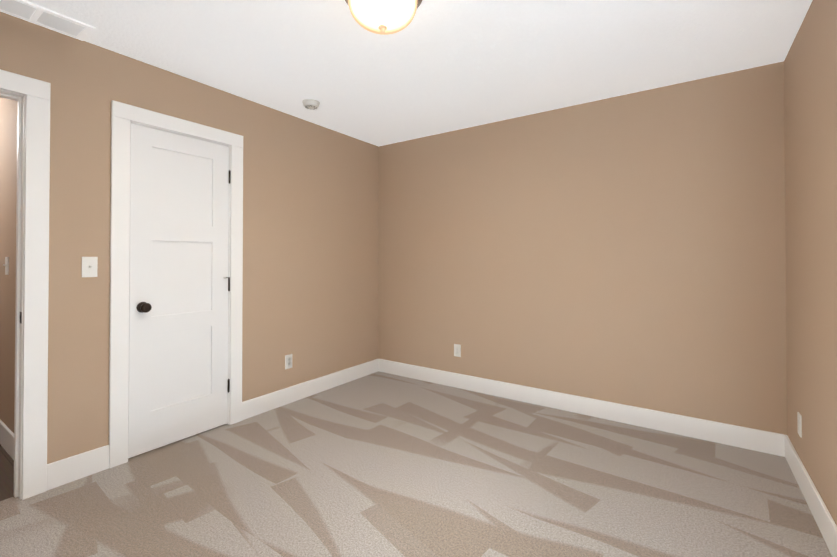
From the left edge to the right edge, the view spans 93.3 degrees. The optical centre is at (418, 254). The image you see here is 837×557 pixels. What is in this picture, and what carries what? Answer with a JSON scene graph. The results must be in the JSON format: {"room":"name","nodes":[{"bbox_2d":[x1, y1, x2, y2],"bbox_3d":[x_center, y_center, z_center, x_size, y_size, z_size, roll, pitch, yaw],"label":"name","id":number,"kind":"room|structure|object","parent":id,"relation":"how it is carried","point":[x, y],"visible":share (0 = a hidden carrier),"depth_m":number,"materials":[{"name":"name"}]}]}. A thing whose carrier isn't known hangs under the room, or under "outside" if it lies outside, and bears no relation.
{"room":"empty bedroom","nodes":[
{"label":"empty bedroom","id":0,"kind":"room"},
{"bbox_2d":[0,445,13,500],"bbox_3d":[-3.892,1.276,2.692,3.760,0.054,1.290,0,-1,35],"label":"floor","id":1,"kind":"structure","parent":0,"point":[6,476],"depth_m":2.23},
{"bbox_2d":[0,97,17,432],"bbox_3d":[-3.501,0.028,3.218,3.580,2.440,0.120,0,-1,35],"label":"wall","id":2,"kind":"structure","parent":0,"point":[8,155],"depth_m":2.58,"materials":[{"name":"beige paint"}]},
{"bbox_2d":[3,257,8,274],"bbox_3d":[-2.689,0.072,2.572,0.070,0.115,0.021,0,-1,35],"label":"light switch","id":3,"kind":"object","parent":2,"relation":"attached to","point":[6,264],"visible":1,"depth_m":2.57,"materials":[{"name":"white plastic"}]},
{"bbox_2d":[0,420,13,459],"bbox_3d":[-3.539,1.183,3.152,3.580,0.141,0.014,0,-1,35],"label":"baseboard","id":4,"kind":"structure","parent":2,"relation":"attached to","point":[6,435],"depth_m":2.50,"materials":[{"name":"white wood"}]},
{"bbox_2d":[0,12,378,463],"bbox_3d":[-1.563,0.029,2.769,0.120,2.450,4.040,0,-1,35],"label":"wall","id":5,"kind":"structure","parent":0,"point":[310,240],"depth_m":3.01,"materials":[{"name":"beige paint"}]},
{"bbox_2d":[0,69,50,499],"bbox_3d":[-2.293,0.162,1.709,0.162,2.144,1.004,0,-1,35],"label":"door frame","id":6,"kind":"structure","parent":5,"relation":"attached to","point":[31,96],"depth_m":2.03,"materials":[{"name":"white wood"}]},
{"bbox_2d":[47,445,108,489],"bbox_3d":[-1.876,1.171,2.186,0.014,0.135,0.271,0,-1,35],"label":"baseboard","id":7,"kind":"structure","parent":5,"relation":"attached to","point":[74,468],"depth_m":2.17,"materials":[{"name":"white wood"}]},
{"bbox_2d":[82,257,97,276],"bbox_3d":[-1.851,0.069,2.228,0.021,0.115,0.070,0,-1,35],"label":"light switch","id":8,"kind":"object","parent":5,"relation":"attached to","point":[89,266],"visible":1,"depth_m":2.23,"materials":[{"name":"white plastic"}]},
{"bbox_2d":[109,100,242,467],"bbox_3d":[-1.613,0.171,2.678,0.142,2.144,0.821,0,-1,35],"label":"door frame","id":9,"kind":"structure","parent":5,"relation":"attached to","point":[124,116],"depth_m":2.37,"materials":[{"name":"white wood"}]},
{"bbox_2d":[128,123,230,457],"bbox_3d":[-1.553,0.215,2.655,0.102,2.032,0.654,0,-1,35],"label":"closet door","id":10,"kind":"structure","parent":5,"relation":"in","point":[179,289],"depth_m":2.62,"materials":[{"name":"white wood"}]},
{"bbox_2d":[285,354,291,368],"bbox_3d":[-1.093,0.899,3.331,0.008,0.115,0.070,0,-1,35],"label":"electrical outlet","id":11,"kind":"object","parent":5,"relation":"attached to","point":[288,361],"visible":1,"depth_m":3.33,"materials":[{"name":"white plastic"}]},
{"bbox_2d":[242,359,379,419],"bbox_3d":[-0.886,1.185,3.619,0.017,0.135,1.572,0,-1,35],"label":"baseboard","id":12,"kind":"structure","parent":5,"relation":"attached to","point":[264,403],"depth_m":3.45,"materials":[{"name":"white wood"}]},
{"bbox_2d":[0,371,831,556],"bbox_3d":[-0.465,1.266,1.999,4.350,0.060,4.040,0,-1,35],"label":"floor carpet","id":13,"kind":"object","parent":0,"point":[379,464],"visible":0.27,"depth_m":2.06,"materials":[{"name":"beige carpet"}]},
{"bbox_2d":[26,0,812,146],"bbox_3d":[-1.666,-1.245,2.853,7.270,0.100,4.040,0,-1,35],"label":"ceiling","id":14,"kind":"structure","parent":0,"point":[434,67],"depth_m":2.32,"materials":[{"name":"white paint"}]},
{"bbox_2d":[0,0,95,40],"bbox_3d":[-1.910,-1.198,1.976,0.200,0.011,0.420,0,-1,35],"label":"ceiling vent","id":15,"kind":"object","parent":14,"relation":"in","point":[25,10],"visible":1,"depth_m":2.00,"materials":[{"name":"white metal"}]},
{"bbox_2d":[302,99,319,109],"bbox_3d":[-0.840,-1.170,3.091,0.132,0.045,0.132,0,-1,35],"label":"smoke detector","id":16,"kind":"object","parent":14,"relation":"attached to","point":[311,104],"visible":1,"depth_m":3.05,"materials":[{"name":"white plastic"}]},
{"bbox_2d":[345,0,421,34],"bbox_3d":[-0.164,-1.111,1.815,0.376,0.188,0.376,0,-1,35],"label":"ceiling light","id":17,"kind":"object","parent":14,"relation":"attached to","point":[384,17],"visible":1,"depth_m":1.76,"materials":[{"name":"white glass"}]},
{"bbox_2d":[378,61,786,434],"bbox_3d":[0.648,0.032,3.625,4.350,2.440,0.120,0,-1,35],"label":"wall","id":18,"kind":"structure","parent":0,"point":[628,249],"depth_m":3.00,"materials":[{"name":"beige paint"}]},
{"bbox_2d":[454,344,460,356],"bbox_3d":[0.367,0.903,3.733,0.070,0.115,0.008,0,-1,35],"label":"electrical outlet","id":19,"kind":"object","parent":18,"relation":"attached to","point":[457,350],"visible":1,"depth_m":3.73,"materials":[{"name":"white plastic"}]},
{"bbox_2d":[380,359,779,455],"bbox_3d":[0.902,1.182,3.357,3.260,0.135,0.014,0,-1,35],"label":"baseboard","id":20,"kind":"structure","parent":18,"relation":"attached to","point":[722,433],"depth_m":2.99,"materials":[{"name":"white wood"}]},
{"bbox_2d":[784,0,836,524],"bbox_3d":[1.256,0.005,0.825,0.170,2.440,4.040,0,-1,35],"label":"wall","id":21,"kind":"structure","parent":0,"point":[810,89],"depth_m":1.88,"materials":[{"name":"beige paint"}]},
{"bbox_2d":[797,412,801,437],"bbox_3d":[2.060,0.918,2.138,0.008,0.115,0.070,0,-1,35],"label":"electrical outlet","id":22,"kind":"object","parent":21,"relation":"attached to","point":[799,421],"visible":0.94,"depth_m":2.13,"materials":[{"name":"white plastic"}]},
{"bbox_2d":[780,434,836,556],"bbox_3d":[1.179,1.158,0.867,0.017,0.135,3.800,0,-1,35],"label":"baseboard","id":23,"kind":"structure","parent":21,"relation":"attached to","point":[824,520],"depth_m":1.89,"materials":[{"name":"white wood"}]}
]}

